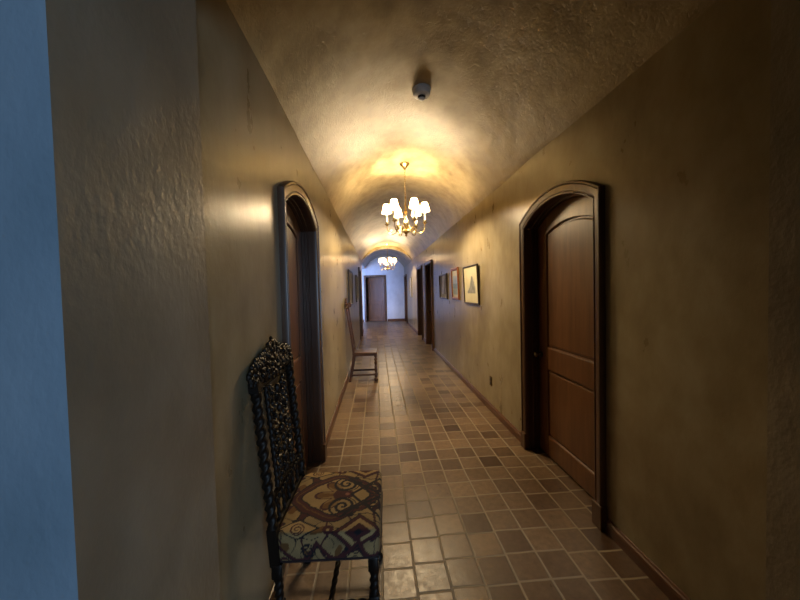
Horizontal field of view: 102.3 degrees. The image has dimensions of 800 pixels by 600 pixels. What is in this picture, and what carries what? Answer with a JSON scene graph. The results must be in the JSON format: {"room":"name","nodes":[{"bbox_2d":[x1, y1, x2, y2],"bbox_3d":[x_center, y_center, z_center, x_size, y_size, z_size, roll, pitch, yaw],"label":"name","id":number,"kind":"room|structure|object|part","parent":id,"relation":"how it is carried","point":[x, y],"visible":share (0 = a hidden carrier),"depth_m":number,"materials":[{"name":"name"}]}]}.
{"room":"hallway","nodes":[
{"label":"hallway","id":0,"kind":"room"},
{"bbox_2d":[195,0,362,599],"bbox_3d":[-1.116,0.019,6.509,0.220,2.634,11.260,-2,2,-4],"label":"wall","id":1,"kind":"structure","parent":0,"point":[250,146],"depth_m":1.31,"materials":[{"name":"paint"}]},
{"bbox_2d":[277,181,326,489],"bbox_3d":[-0.757,0.323,2.351,0.206,2.253,1.100,-2,2,-4],"label":"door","id":2,"kind":"structure","parent":1,"relation":"in","point":[298,227],"depth_m":2.73,"materials":[{"name":"brown wood"}]},
{"bbox_2d":[269,329,363,599],"bbox_3d":[-0.965,1.291,6.556,0.020,0.082,11.259,-2,2,-4],"label":"baseboard","id":3,"kind":"structure","parent":1,"relation":"attached to","point":[329,432],"depth_m":3.58,"materials":[{"name":"brown wood"}]},
{"bbox_2d":[348,269,352,304],"bbox_3d":[-0.990,-0.235,6.461,0.035,0.700,0.900,-2,2,-4],"label":"framed picture","id":4,"kind":"object","parent":1,"relation":"attached to","point":[350,273],"visible":0.94,"depth_m":6.45,"materials":[{"name":"black wood"}]},
{"bbox_2d":[349,272,351,303],"bbox_3d":[-0.993,-0.235,6.461,0.007,0.634,0.834,-2,2,-4],"label":"artwork","id":5,"kind":"object","parent":4,"relation":"attached to","point":[350,273],"depth_m":6.46,"materials":[{"name":"paper"}]},
{"bbox_2d":[355,275,357,301],"bbox_3d":[-1.141,-0.302,8.535,0.035,0.700,0.660,-2,2,-4],"label":"framed picture","id":6,"kind":"object","parent":1,"relation":"attached to","point":[356,276],"visible":1,"depth_m":8.21,"materials":[{"name":"black wood"}]},
{"bbox_2d":[358,267,362,340],"bbox_3d":[-1.329,0.111,10.258,0.206,2.242,1.100,-2,2,-4],"label":"door","id":7,"kind":"structure","parent":1,"relation":"in","point":[359,268],"depth_m":10.70,"materials":[{"name":"brown wood"}]},
{"bbox_2d":[362,256,404,321],"bbox_3d":[-1.955,-0.615,15.789,4.790,3.400,0.200,-2,2,-4],"label":"wall","id":8,"kind":"structure","parent":0,"point":[394,278],"depth_m":15.80,"materials":[{"name":"paint"}]},
{"bbox_2d":[363,275,386,321],"bbox_3d":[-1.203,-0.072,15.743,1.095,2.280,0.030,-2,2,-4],"label":"door frame","id":9,"kind":"structure","parent":8,"relation":"attached to","point":[384,276],"depth_m":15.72,"materials":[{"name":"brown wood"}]},
{"bbox_2d":[367,277,384,320],"bbox_3d":[-1.193,-0.034,15.973,0.905,2.170,0.126,-1,2,21],"label":"door","id":10,"kind":"structure","parent":8,"relation":"in","point":[376,292],"depth_m":15.99,"materials":[{"name":"brown wood"}]},
{"bbox_2d":[363,318,404,321],"bbox_3d":[-2.027,1.030,15.719,4.550,0.120,0.020,-2,2,-4],"label":"baseboard","id":11,"kind":"structure","parent":8,"relation":"attached to","point":[402,319],"depth_m":15.84,"materials":[{"name":"brown wood"}]},
{"bbox_2d":[0,0,799,599],"bbox_3d":[-0.257,-0.215,0.708,6.000,3.400,0.420,-2,2,-4],"label":"wall","id":12,"kind":"structure","parent":0,"point":[108,483],"depth_m":0.59,"materials":[{"name":"grey paint"}]},
{"bbox_2d":[226,0,716,267],"bbox_3d":[-0.226,-1.721,8.331,1.918,0.749,14.860,-2,2,-4],"label":"ceiling","id":13,"kind":"structure","parent":0,"point":[506,78],"depth_m":2.28,"materials":[{"name":"paint"}]},
{"bbox_2d":[362,246,411,260],"bbox_3d":[-0.498,-1.774,12.117,1.908,0.631,0.230,-2,2,-4],"label":"arch","id":14,"kind":"object","parent":13,"relation":"attached to","point":[380,247],"visible":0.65,"depth_m":12.02,"materials":[{"name":"paint"}]},
{"bbox_2d":[379,244,395,270],"bbox_3d":[-0.456,-1.536,11.610,0.640,0.970,0.619,-2,2,-4],"label":"chandelier","id":15,"kind":"object","parent":13,"relation":"hanging from","point":[383,260],"visible":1,"depth_m":11.59,"materials":[{"name":"gold metal"}]},
{"bbox_2d":[382,162,429,236],"bbox_3d":[0.072,-1.335,4.321,0.640,0.970,0.619,-2,2,-4],"label":"chandelier","id":16,"kind":"object","parent":13,"relation":"hanging from","point":[414,205],"visible":1,"depth_m":4.30,"materials":[{"name":"gold metal"}]},
{"bbox_3d":[-0.180,-1.229,4.351,0.136,0.116,0.138,-2,2,-4],"label":"lamp shade","id":17,"kind":"part","parent":16,"relation":"part of","materials":[{"name":"white fabric"}]},
{"bbox_3d":[-0.075,-1.225,4.117,0.136,0.116,0.138,-2,2,-4],"label":"lamp shade","id":18,"kind":"part","parent":16,"relation":"part of","materials":[{"name":"white fabric"}]},
{"bbox_3d":[-0.030,-1.239,4.558,0.136,0.116,0.138,-2,2,-4],"label":"lamp shade","id":19,"kind":"part","parent":16,"relation":"part of","materials":[{"name":"white fabric"}]},
{"bbox_3d":[-0.003,-0.944,4.217,0.011,0.126,0.236,0,2,36],"label":"arm","id":20,"kind":"part","parent":16,"relation":"part of","materials":[{"name":"gold metal"}]},
{"bbox_3d":[0.179,-1.230,4.091,0.136,0.116,0.138,-2,2,-4],"label":"lamp shade","id":21,"kind":"part","parent":16,"relation":"part of","materials":[{"name":"white fabric"}]},
{"bbox_3d":[0.224,-1.244,4.532,0.136,0.116,0.138,-2,2,-4],"label":"lamp shade","id":22,"kind":"part","parent":16,"relation":"part of","materials":[{"name":"white fabric"}]},
{"bbox_3d":[0.329,-1.240,4.298,0.136,0.116,0.138,-2,2,-4],"label":"lamp shade","id":23,"kind":"part","parent":16,"relation":"part of","materials":[{"name":"white fabric"}]},
{"bbox_2d":[412,83,430,100],"bbox_3d":[0.182,-1.736,2.713,0.160,0.103,0.160,-2,2,-4],"label":"smoke detector","id":24,"kind":"object","parent":13,"relation":"attached to","point":[421,91],"visible":1,"depth_m":2.67,"materials":[{"name":"plastic"}]},
{"bbox_2d":[283,319,668,599],"bbox_3d":[-0.725,1.320,7.807,6.400,0.060,22.400,-2,2,-4],"label":"floor","id":25,"kind":"structure","parent":0,"point":[469,512],"depth_m":2.23,"materials":[{"name":"tile"}]},
{"bbox_2d":[246,336,382,599],"bbox_3d":[-0.357,0.814,1.568,0.528,1.299,0.541,-1,2,-2],"label":"carved chair","id":26,"kind":"object","parent":25,"relation":"on","point":[324,516],"visible":1,"depth_m":1.43,"materials":[{"name":"fabric"}]},
{"bbox_3d":[-0.558,0.710,1.336,0.102,0.790,0.046,-1,2,-2],"label":"post","id":27,"kind":"part","parent":26,"relation":"part of","materials":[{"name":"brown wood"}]},
{"bbox_3d":[-0.507,1.285,1.354,0.050,0.377,0.049,-1,2,-2],"label":"leg","id":28,"kind":"part","parent":26,"relation":"part of","materials":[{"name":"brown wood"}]},
{"bbox_3d":[-0.572,0.603,1.555,0.068,0.450,0.239,-1,2,-2],"label":"carved panel","id":29,"kind":"part","parent":26,"relation":"part of","materials":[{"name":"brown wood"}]},
{"bbox_3d":[-0.543,0.911,1.564,0.034,0.145,0.420,-1,2,-2],"label":"rail","id":30,"kind":"part","parent":26,"relation":"part of","materials":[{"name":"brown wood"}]},
{"bbox_3d":[-0.573,0.697,1.779,0.102,0.790,0.046,-1,2,-2],"label":"post","id":31,"kind":"part","parent":26,"relation":"part of","materials":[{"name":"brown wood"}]},
{"bbox_2d":[278,470,381,560],"bbox_3d":[-0.311,1.014,1.575,0.436,0.130,0.472,-1,2,-2],"label":"seat cushion","id":32,"kind":"object","parent":26,"relation":"on","point":[325,516],"depth_m":1.42,"materials":[{"name":"fabric"}]},
{"bbox_3d":[-0.109,1.275,1.381,0.050,0.377,0.049,-1,2,-2],"label":"leg","id":33,"kind":"part","parent":26,"relation":"part of","materials":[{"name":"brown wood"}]},
{"bbox_3d":[-0.123,1.263,1.797,0.050,0.377,0.049,-1,2,-2],"label":"leg","id":34,"kind":"part","parent":26,"relation":"part of","materials":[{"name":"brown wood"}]},
{"bbox_2d":[345,298,377,381],"bbox_3d":[-0.650,0.657,5.518,0.514,1.395,0.404,-2,2,-4],"label":"chair","id":35,"kind":"object","parent":25,"relation":"on","point":[373,351],"visible":1,"depth_m":5.36,"materials":[{"name":"brown wood"}]},
{"bbox_3d":[-0.879,0.056,5.484,0.079,0.180,0.385,-2,2,-4],"label":"crest rail","id":36,"kind":"part","parent":35,"relation":"part of","materials":[{"name":"brown wood"}]},
{"bbox_3d":[-0.831,0.489,5.334,0.136,0.830,0.028,-2,2,-4],"label":"post","id":37,"kind":"part","parent":35,"relation":"part of","materials":[{"name":"brown wood"}]},
{"bbox_3d":[-0.799,1.133,5.354,0.109,0.460,0.028,-2,2,-4],"label":"leg","id":38,"kind":"part","parent":35,"relation":"part of","materials":[{"name":"brown wood"}]},
{"bbox_3d":[-0.855,0.480,5.663,0.136,0.830,0.028,-2,2,-4],"label":"post","id":39,"kind":"part","parent":35,"relation":"part of","materials":[{"name":"brown wood"}]},
{"bbox_3d":[-0.599,0.885,5.528,0.410,0.032,0.400,-2,2,-4],"label":"seat","id":40,"kind":"part","parent":35,"relation":"part of","materials":[{"name":"brown fabric"}]},
{"bbox_3d":[-0.403,1.127,5.378,0.066,0.453,0.064,-2,2,-4],"label":"leg","id":41,"kind":"part","parent":35,"relation":"part of","materials":[{"name":"brown wood"}]},
{"bbox_2d":[404,0,770,599],"bbox_3d":[0.876,-0.086,8.456,0.220,2.634,14.860,-2,2,-4],"label":"wall","id":42,"kind":"structure","parent":0,"point":[679,149],"depth_m":1.49,"materials":[{"name":"paint"}]},
{"bbox_2d":[404,274,407,321],"bbox_3d":[0.343,-0.073,15.148,0.206,2.242,1.100,-2,2,-4],"label":"door","id":43,"kind":"structure","parent":42,"relation":"in","point":[405,275],"depth_m":15.59,"materials":[{"name":"brown wood"}]},
{"bbox_2d":[409,277,411,296],"bbox_3d":[0.419,-0.509,12.905,0.031,0.780,0.800,-2,2,-4],"label":"framed picture","id":44,"kind":"object","parent":42,"relation":"attached to","point":[410,278],"visible":1,"depth_m":12.90,"materials":[{"name":"paper"}]},
{"bbox_2d":[416,265,423,339],"bbox_3d":[0.702,0.063,10.203,0.206,2.242,1.100,-2,2,-4],"label":"door","id":45,"kind":"structure","parent":42,"relation":"in","point":[418,269],"depth_m":10.66,"materials":[{"name":"brown wood"}]},
{"bbox_2d":[424,259,433,350],"bbox_3d":[0.829,0.112,8.438,0.206,2.242,1.100,-2,2,-4],"label":"door","id":46,"kind":"structure","parent":42,"relation":"in","point":[428,280],"depth_m":8.88,"materials":[{"name":"brown wood"}]},
{"bbox_2d":[439,273,447,298],"bbox_3d":[0.877,-0.275,6.545,0.039,0.500,0.700,-2,2,-4],"label":"framed picture","id":47,"kind":"object","parent":42,"relation":"attached to","point":[443,287],"visible":1,"depth_m":6.51,"materials":[{"name":"black wood"}]},
{"bbox_2d":[440,275,446,296],"bbox_3d":[0.879,-0.276,6.545,0.011,0.440,0.640,-2,2,-4],"label":"artwork","id":48,"kind":"object","parent":47,"relation":"attached to","point":[443,278],"depth_m":6.52,"materials":[{"name":"paper"}]},
{"bbox_2d":[451,267,459,299],"bbox_3d":[0.949,-0.278,5.547,0.039,0.550,0.460,-2,2,-4],"label":"framed picture","id":49,"kind":"object","parent":42,"relation":"attached to","point":[454,271],"visible":1,"depth_m":5.52,"materials":[{"name":"brown wood"}]},
{"bbox_2d":[452,270,457,296],"bbox_3d":[0.951,-0.278,5.548,0.010,0.454,0.364,-2,2,-4],"label":"artwork","id":50,"kind":"object","parent":49,"relation":"attached to","point":[454,272],"depth_m":5.57,"materials":[{"name":"paper"}]},
{"bbox_2d":[462,264,479,304],"bbox_3d":[1.013,-0.217,4.616,0.047,0.550,0.690,-2,2,-4],"label":"framed picture","id":51,"kind":"object","parent":42,"relation":"attached to","point":[470,273],"visible":1,"depth_m":4.58,"materials":[{"name":"beige paper"}]},
{"bbox_2d":[407,322,690,599],"bbox_3d":[0.787,1.192,8.485,0.020,0.082,14.859,-2,2,-4],"label":"baseboard","id":52,"kind":"structure","parent":42,"relation":"attached to","point":[666,585],"depth_m":1.79,"materials":[{"name":"brown wood"}]},
{"bbox_2d":[519,180,607,530],"bbox_3d":[1.260,0.270,2.486,0.206,2.253,1.100,-2,2,-4],"label":"door","id":53,"kind":"structure","parent":42,"relation":"in","point":[562,232],"depth_m":2.50,"materials":[{"name":"brown wood"}]},
{"bbox_3d":[1.243,0.490,2.909,0.071,0.054,0.054,-2,2,-4],"label":"knob","id":54,"kind":"part","parent":53,"relation":"part of","materials":[{"name":"metal"}]}
]}

